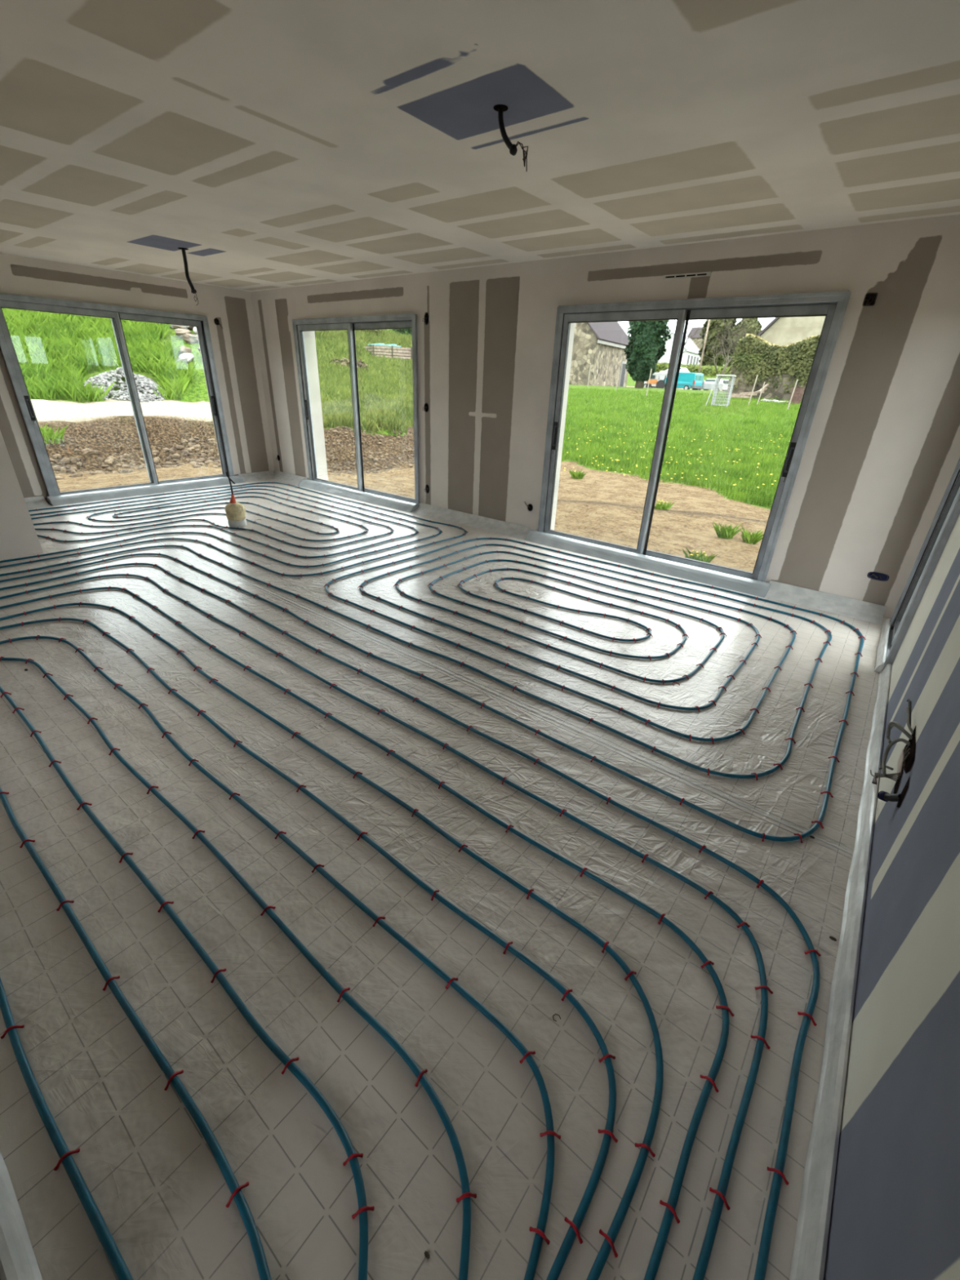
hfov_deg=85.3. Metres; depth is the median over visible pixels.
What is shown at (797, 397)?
barrel
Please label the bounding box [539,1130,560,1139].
clip
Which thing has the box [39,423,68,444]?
grass tuft
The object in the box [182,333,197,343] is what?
boulder
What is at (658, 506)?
grass tuft
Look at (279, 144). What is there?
ceiling
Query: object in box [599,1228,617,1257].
clip
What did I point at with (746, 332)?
bare tree
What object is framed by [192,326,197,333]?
boulder
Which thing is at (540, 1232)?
clip
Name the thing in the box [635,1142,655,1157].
clip
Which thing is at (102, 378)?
heap
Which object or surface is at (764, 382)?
stake
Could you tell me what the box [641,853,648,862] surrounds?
clip
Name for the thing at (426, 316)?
electrical box
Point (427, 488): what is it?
electrical box
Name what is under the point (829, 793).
clip
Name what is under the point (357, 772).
clip
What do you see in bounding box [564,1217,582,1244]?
clip
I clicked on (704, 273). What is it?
air vent
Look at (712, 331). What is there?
tree
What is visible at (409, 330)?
bush
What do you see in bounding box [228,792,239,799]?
clip
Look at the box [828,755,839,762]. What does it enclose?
clip
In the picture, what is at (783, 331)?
gabled house
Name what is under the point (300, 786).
clip
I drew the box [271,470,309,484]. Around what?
strip
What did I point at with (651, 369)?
stake
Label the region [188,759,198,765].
clip
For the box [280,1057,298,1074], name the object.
clip
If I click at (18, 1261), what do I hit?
strip
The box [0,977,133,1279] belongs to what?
pipe
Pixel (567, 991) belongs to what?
clip
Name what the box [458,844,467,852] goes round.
clip
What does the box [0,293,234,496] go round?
sliding door frame
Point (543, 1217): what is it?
pipe
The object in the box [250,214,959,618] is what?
wall
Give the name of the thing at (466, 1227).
pipe
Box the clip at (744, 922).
[736,921,750,928]
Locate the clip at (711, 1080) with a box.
[700,1074,719,1092]
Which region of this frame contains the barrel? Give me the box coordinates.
[787,386,804,404]
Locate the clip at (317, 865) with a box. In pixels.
[311,864,324,872]
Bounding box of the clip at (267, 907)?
[260,906,275,915]
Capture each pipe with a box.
[0,482,466,576]
[0,485,441,567]
[0,537,863,841]
[0,562,820,1279]
[0,573,768,1279]
[0,586,729,1279]
[0,602,663,1279]
[0,617,616,1279]
[0,635,555,1279]
[0,657,471,1279]
[0,685,368,1279]
[0,786,271,1279]
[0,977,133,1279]
[31,488,417,558]
[33,492,393,548]
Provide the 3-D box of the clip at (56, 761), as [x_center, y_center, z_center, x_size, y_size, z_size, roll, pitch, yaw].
[-1.803,0.520,2.206,0.044,0.023,0.008,-20,34,-37]
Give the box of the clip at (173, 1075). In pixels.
[164,1069,183,1090]
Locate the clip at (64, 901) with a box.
[56,900,74,911]
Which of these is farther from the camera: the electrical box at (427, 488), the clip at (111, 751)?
the electrical box at (427, 488)
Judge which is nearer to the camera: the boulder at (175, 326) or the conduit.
the conduit
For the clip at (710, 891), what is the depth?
1.74 m
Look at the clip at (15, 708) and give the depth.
2.53 m
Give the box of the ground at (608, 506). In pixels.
[12,315,801,572]
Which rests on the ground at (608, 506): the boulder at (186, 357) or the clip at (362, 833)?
the boulder at (186, 357)
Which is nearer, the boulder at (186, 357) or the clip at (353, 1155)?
the clip at (353, 1155)
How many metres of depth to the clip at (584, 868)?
1.80 m
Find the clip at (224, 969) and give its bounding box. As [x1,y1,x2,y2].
[210,968,226,982]
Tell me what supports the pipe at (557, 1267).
on the floor
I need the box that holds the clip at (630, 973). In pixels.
[624,970,636,980]
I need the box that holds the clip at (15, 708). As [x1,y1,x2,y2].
[12,707,24,713]
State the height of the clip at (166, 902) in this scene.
0.023 m
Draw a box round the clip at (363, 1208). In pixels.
[351,1205,374,1219]
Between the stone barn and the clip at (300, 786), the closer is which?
the clip at (300, 786)
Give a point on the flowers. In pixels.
(597, 423)
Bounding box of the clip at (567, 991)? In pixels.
[560,989,572,1001]
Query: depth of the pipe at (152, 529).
5.59 m
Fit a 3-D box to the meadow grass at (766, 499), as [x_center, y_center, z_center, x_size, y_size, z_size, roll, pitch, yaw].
[4.788,-11.839,25.674,27.139,2.189,33.617,21,32,33]
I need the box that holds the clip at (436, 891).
[431,889,439,900]
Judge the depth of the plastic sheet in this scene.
40.40 m
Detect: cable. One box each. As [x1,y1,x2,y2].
[177,247,198,305]
[493,104,528,171]
[870,698,915,807]
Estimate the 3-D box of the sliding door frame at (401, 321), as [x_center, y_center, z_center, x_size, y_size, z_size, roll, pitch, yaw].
[-1.616,-2.996,6.869,2.304,2.158,0.123,21,32,33]
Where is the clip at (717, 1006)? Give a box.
[715,1005,733,1016]
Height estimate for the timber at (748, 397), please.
0.090 m
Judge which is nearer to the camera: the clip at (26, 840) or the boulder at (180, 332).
the clip at (26, 840)
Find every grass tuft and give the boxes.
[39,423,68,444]
[568,469,586,479]
[652,499,675,510]
[681,547,718,562]
[712,521,742,538]
[740,526,763,544]
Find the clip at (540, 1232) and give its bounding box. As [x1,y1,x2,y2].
[528,1226,550,1244]
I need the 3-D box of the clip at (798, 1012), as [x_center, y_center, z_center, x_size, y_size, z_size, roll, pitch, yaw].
[0.891,1.025,1.416,0.047,0.023,0.008,24,34,37]
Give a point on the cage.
(718, 376)
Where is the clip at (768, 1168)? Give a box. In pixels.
[766,1166,788,1185]
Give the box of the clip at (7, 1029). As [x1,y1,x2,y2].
[0,1024,24,1039]
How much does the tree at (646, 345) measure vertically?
8.792 m
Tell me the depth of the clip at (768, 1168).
1.12 m
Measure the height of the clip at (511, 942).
0.023 m
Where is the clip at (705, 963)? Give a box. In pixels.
[701,960,714,968]
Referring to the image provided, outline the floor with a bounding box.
[0,479,890,1279]
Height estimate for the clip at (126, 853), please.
0.023 m
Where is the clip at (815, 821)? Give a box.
[811,820,823,828]
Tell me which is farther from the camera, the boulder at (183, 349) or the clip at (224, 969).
the boulder at (183, 349)
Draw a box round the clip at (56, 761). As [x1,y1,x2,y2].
[48,760,61,767]
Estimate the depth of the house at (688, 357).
125.61 m
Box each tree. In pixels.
[624,320,671,388]
[674,320,702,353]
[697,319,737,366]
[697,329,742,390]
[708,319,759,368]
[721,318,762,367]
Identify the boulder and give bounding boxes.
[167,324,189,328]
[173,324,184,328]
[174,328,192,337]
[176,346,191,354]
[177,352,193,362]
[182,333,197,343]
[188,333,198,342]
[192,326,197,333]
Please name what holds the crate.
on the ground at (608, 506)
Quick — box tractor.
[645,375,666,388]
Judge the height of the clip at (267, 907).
0.023 m
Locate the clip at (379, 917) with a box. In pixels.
[373,916,385,926]
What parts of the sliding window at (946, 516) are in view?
edge trim, glass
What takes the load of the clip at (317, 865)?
on the floor
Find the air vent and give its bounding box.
[662,271,711,279]
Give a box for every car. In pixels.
[658,366,689,373]
[697,378,728,391]
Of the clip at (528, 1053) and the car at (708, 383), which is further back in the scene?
the car at (708, 383)
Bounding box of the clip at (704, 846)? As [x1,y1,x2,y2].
[698,844,706,853]
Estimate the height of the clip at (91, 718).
0.023 m
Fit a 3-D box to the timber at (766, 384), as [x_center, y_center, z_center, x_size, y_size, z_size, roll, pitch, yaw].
[16.733,-14.863,30.771,0.940,0.516,0.120,-18,33,-35]
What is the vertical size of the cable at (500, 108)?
0.218 m
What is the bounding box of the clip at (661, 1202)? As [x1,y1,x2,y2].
[659,1200,679,1223]
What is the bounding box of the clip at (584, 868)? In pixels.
[579,867,587,876]
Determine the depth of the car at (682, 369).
76.27 m
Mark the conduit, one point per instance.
(235, 512)
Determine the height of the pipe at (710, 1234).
0.016 m
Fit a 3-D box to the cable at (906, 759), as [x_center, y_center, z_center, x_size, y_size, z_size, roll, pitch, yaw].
[1.514,0.425,1.905,0.077,0.241,0.558,20,32,31]
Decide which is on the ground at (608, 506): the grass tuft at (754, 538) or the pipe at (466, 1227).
the grass tuft at (754, 538)
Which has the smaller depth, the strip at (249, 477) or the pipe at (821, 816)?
the pipe at (821, 816)
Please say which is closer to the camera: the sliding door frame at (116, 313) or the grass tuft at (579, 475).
the sliding door frame at (116, 313)
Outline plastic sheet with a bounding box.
[367,342,401,346]
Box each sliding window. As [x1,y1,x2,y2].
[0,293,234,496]
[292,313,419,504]
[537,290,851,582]
[881,457,959,671]
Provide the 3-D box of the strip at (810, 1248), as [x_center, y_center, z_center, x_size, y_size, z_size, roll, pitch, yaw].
[0.972,1.002,1.405,0.042,0.078,4.941,21,32,32]
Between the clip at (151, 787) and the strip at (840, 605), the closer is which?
the clip at (151, 787)
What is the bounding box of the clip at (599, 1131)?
[597,1128,617,1142]
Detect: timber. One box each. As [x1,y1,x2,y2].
[730,395,750,398]
[731,393,757,395]
[739,391,764,394]
[757,383,768,393]
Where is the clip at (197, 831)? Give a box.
[191,830,204,839]
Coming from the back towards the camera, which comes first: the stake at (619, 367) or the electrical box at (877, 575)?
the stake at (619, 367)
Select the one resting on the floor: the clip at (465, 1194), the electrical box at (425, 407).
the clip at (465, 1194)
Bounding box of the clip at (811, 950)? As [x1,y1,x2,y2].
[804,949,821,956]
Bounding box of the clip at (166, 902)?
[157,901,173,912]
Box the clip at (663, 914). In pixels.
[657,913,665,924]
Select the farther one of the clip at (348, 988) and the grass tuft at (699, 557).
the grass tuft at (699, 557)
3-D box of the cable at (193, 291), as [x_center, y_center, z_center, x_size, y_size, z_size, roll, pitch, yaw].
[-2.733,-3.419,4.910,0.088,0.457,0.209,-19,34,-36]
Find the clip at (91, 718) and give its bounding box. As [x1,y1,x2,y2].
[87,717,97,724]
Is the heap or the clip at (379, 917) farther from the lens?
the heap
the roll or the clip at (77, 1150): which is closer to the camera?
the clip at (77, 1150)
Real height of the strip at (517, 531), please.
0.092 m
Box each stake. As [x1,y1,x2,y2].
[615,367,619,391]
[645,368,652,395]
[748,374,757,404]
[756,382,764,404]
[786,379,798,408]
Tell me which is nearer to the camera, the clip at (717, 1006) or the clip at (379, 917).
the clip at (717, 1006)
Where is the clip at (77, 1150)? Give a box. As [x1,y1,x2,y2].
[53,1147,79,1170]
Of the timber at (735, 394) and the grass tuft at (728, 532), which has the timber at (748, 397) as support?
the timber at (735, 394)
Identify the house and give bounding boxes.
[568,321,630,386]
[657,332,700,364]
[756,315,825,346]
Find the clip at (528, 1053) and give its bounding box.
[519,1050,535,1063]
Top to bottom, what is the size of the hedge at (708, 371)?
2.326 m
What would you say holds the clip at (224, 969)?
on the floor
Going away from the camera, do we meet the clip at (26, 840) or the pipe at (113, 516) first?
the clip at (26, 840)
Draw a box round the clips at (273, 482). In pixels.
[25,481,795,608]
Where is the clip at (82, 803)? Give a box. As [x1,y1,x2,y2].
[76,802,92,809]
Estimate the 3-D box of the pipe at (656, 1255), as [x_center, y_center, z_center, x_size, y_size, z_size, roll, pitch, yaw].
[-1.384,0.444,2.398,4.727,0.016,1.255,21,32,33]
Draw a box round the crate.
[364,344,412,360]
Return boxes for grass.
[1,307,198,403]
[314,328,413,437]
[560,386,801,508]
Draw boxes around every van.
[643,372,667,386]
[662,372,704,390]
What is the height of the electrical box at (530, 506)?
0.102 m
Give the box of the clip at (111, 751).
[108,747,120,755]
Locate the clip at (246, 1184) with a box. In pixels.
[226,1181,248,1208]
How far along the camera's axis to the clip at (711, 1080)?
1.27 m
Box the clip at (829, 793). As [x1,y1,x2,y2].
[820,791,833,797]
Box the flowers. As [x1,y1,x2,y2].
[564,422,782,488]
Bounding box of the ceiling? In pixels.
[0,0,959,291]
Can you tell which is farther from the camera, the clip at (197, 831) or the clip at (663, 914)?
the clip at (197, 831)
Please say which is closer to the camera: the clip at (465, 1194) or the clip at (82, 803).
the clip at (465, 1194)
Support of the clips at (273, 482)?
on the floor
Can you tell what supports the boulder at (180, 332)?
on the ground at (608, 506)
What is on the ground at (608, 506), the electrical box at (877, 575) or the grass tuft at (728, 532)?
the grass tuft at (728, 532)
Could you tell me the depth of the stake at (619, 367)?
35.53 m
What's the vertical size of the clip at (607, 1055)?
0.023 m
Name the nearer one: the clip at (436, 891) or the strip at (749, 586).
the clip at (436, 891)
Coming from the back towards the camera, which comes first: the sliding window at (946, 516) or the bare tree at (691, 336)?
the bare tree at (691, 336)
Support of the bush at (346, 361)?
on the ground at (608, 506)
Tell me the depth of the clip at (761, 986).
1.48 m
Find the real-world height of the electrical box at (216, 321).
0.124 m
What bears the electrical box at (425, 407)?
attached to the wall at (881, 455)
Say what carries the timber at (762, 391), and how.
on the timber at (735, 394)
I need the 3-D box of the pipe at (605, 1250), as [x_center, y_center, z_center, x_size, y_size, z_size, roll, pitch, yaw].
[-1.425,0.514,2.255,4.392,0.016,1.089,21,32,33]
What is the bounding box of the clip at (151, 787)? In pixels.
[146,786,158,794]
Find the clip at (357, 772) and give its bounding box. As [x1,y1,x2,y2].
[352,771,362,778]
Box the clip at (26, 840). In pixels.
[19,839,35,848]
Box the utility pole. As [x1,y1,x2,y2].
[697,319,710,373]
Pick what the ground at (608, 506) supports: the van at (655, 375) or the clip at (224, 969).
the van at (655, 375)
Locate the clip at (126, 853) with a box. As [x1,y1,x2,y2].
[119,852,133,862]
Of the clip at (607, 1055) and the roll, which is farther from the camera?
the roll
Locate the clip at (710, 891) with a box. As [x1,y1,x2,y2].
[704,890,713,899]
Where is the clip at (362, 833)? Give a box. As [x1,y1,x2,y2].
[356,831,367,840]
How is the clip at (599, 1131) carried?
on the floor
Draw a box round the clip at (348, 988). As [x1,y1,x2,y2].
[337,986,350,1002]
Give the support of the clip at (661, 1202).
on the floor
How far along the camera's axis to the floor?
1.70 m
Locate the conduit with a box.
[224,470,246,527]
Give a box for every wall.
[0,253,274,502]
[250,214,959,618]
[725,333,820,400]
[823,514,959,1279]
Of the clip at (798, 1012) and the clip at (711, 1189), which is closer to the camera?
the clip at (711, 1189)
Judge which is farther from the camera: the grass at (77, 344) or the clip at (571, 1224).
the grass at (77, 344)
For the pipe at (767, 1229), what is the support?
on the floor
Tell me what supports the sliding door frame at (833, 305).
in the wall at (881, 455)
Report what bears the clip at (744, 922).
on the floor
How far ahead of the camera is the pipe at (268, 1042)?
1.35 m
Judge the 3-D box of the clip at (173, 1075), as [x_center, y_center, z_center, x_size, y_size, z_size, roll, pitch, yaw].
[-0.732,1.046,1.243,0.008,0.023,0.047,16,30,25]
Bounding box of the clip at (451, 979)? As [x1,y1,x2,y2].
[444,977,457,989]
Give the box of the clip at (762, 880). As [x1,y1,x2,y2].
[756,879,764,888]
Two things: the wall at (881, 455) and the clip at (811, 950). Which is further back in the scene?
the wall at (881, 455)
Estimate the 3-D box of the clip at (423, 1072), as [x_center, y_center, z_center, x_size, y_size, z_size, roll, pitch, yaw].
[-0.143,1.059,1.264,0.008,0.023,0.043,19,31,30]
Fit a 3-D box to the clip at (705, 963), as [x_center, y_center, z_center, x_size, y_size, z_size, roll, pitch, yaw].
[0.673,0.956,1.537,0.045,0.023,0.008,-6,28,-16]
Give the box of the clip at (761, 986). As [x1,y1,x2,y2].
[754,985,773,994]
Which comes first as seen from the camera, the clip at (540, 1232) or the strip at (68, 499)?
the clip at (540, 1232)
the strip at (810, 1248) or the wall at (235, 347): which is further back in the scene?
the wall at (235, 347)
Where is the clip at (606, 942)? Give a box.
[601,941,608,953]
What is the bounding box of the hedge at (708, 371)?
[654,362,731,377]
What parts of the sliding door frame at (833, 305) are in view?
handle, sash, edge trim, sash, handle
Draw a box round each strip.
[0,1151,42,1279]
[24,495,50,508]
[46,475,244,506]
[237,470,273,481]
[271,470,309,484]
[297,478,419,512]
[411,502,537,539]
[524,529,771,597]
[764,580,886,624]
[789,663,891,1279]
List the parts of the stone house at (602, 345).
doorway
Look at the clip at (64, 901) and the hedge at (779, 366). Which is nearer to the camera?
the clip at (64, 901)
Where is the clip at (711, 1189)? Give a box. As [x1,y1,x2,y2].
[709,1186,729,1209]
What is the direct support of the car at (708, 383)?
on the ground at (608, 506)
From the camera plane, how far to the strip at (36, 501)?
6.16 m
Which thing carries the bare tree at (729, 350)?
on the ground at (608, 506)
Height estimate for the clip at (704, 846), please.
0.023 m
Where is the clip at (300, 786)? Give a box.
[296,784,306,792]
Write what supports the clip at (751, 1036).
on the floor
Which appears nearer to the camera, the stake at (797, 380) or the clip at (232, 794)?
the clip at (232, 794)
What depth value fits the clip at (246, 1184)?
1.07 m
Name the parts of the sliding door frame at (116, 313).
handle, sash, edge trim, sash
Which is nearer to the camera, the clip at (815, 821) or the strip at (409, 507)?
the clip at (815, 821)
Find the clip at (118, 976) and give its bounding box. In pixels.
[102,975,119,991]
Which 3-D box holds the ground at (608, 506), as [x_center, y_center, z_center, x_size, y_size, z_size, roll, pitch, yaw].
[28.349,-60.413,92.667,216.640,30.780,328.676,21,32,33]
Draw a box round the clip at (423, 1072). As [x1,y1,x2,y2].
[414,1068,427,1087]
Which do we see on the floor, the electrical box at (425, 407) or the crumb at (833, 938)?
the crumb at (833, 938)
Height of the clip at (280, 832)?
0.023 m
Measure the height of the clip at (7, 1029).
0.023 m
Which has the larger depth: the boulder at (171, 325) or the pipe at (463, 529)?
the boulder at (171, 325)
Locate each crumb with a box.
[424,1250,430,1258]
[829,936,836,941]
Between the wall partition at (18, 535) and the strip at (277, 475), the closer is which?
the wall partition at (18, 535)
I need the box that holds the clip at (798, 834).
[794,833,803,843]
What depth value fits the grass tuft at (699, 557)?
5.82 m
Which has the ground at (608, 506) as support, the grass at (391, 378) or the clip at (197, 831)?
the grass at (391, 378)
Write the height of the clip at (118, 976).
0.023 m
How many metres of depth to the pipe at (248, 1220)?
1.26 m
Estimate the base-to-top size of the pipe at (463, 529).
0.017 m
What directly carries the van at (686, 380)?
on the ground at (608, 506)
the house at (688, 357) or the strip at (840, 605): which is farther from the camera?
the house at (688, 357)
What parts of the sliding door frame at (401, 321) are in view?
sash, edge trim, sash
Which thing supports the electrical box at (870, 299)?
attached to the wall at (881, 455)
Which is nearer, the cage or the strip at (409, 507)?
the strip at (409, 507)
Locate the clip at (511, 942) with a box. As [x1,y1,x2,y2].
[502,941,512,954]
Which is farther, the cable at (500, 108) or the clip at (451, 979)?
the cable at (500, 108)
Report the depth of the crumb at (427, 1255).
1.01 m
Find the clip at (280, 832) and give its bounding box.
[274,831,286,839]
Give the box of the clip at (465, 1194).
[456,1191,476,1203]
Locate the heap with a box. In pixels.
[84,367,165,402]
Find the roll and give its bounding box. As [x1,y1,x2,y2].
[874,618,890,672]
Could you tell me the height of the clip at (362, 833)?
0.023 m
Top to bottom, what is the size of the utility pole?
9.000 m
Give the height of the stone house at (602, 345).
8.964 m
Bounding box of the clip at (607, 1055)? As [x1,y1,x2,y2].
[598,1053,615,1062]
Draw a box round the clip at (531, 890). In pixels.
[525,888,533,899]
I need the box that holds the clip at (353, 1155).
[342,1153,363,1166]
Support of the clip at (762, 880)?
on the floor
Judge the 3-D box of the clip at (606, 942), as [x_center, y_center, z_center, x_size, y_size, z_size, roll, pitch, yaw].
[0.380,0.925,1.575,0.008,0.023,0.043,20,31,31]
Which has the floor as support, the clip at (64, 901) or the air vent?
the clip at (64, 901)
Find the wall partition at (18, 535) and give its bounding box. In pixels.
[0,430,43,559]
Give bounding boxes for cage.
[705,374,736,406]
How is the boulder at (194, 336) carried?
on the ground at (608, 506)
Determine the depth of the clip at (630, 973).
1.50 m
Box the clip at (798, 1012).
[797,1011,817,1026]
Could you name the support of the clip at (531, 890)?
on the floor
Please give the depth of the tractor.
59.09 m
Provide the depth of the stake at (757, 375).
26.74 m
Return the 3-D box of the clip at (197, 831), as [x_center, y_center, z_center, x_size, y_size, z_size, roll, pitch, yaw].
[-1.028,0.705,1.900,0.008,0.023,0.046,21,32,32]
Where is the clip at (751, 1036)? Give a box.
[750,1035,770,1048]
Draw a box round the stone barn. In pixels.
[686,327,706,349]
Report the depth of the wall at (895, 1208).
1.08 m
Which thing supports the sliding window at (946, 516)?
in the wall at (895, 1208)
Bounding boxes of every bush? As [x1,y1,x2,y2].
[328,357,368,370]
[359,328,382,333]
[391,328,412,334]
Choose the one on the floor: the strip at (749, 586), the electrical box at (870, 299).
the strip at (749, 586)
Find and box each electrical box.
[213,318,222,328]
[422,311,428,324]
[422,403,428,412]
[423,484,429,493]
[523,501,533,511]
[862,292,877,306]
[866,571,888,581]
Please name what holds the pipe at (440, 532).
on the floor
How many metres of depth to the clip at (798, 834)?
1.98 m
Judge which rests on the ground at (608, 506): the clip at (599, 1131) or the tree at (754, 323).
the tree at (754, 323)
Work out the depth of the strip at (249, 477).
8.16 m

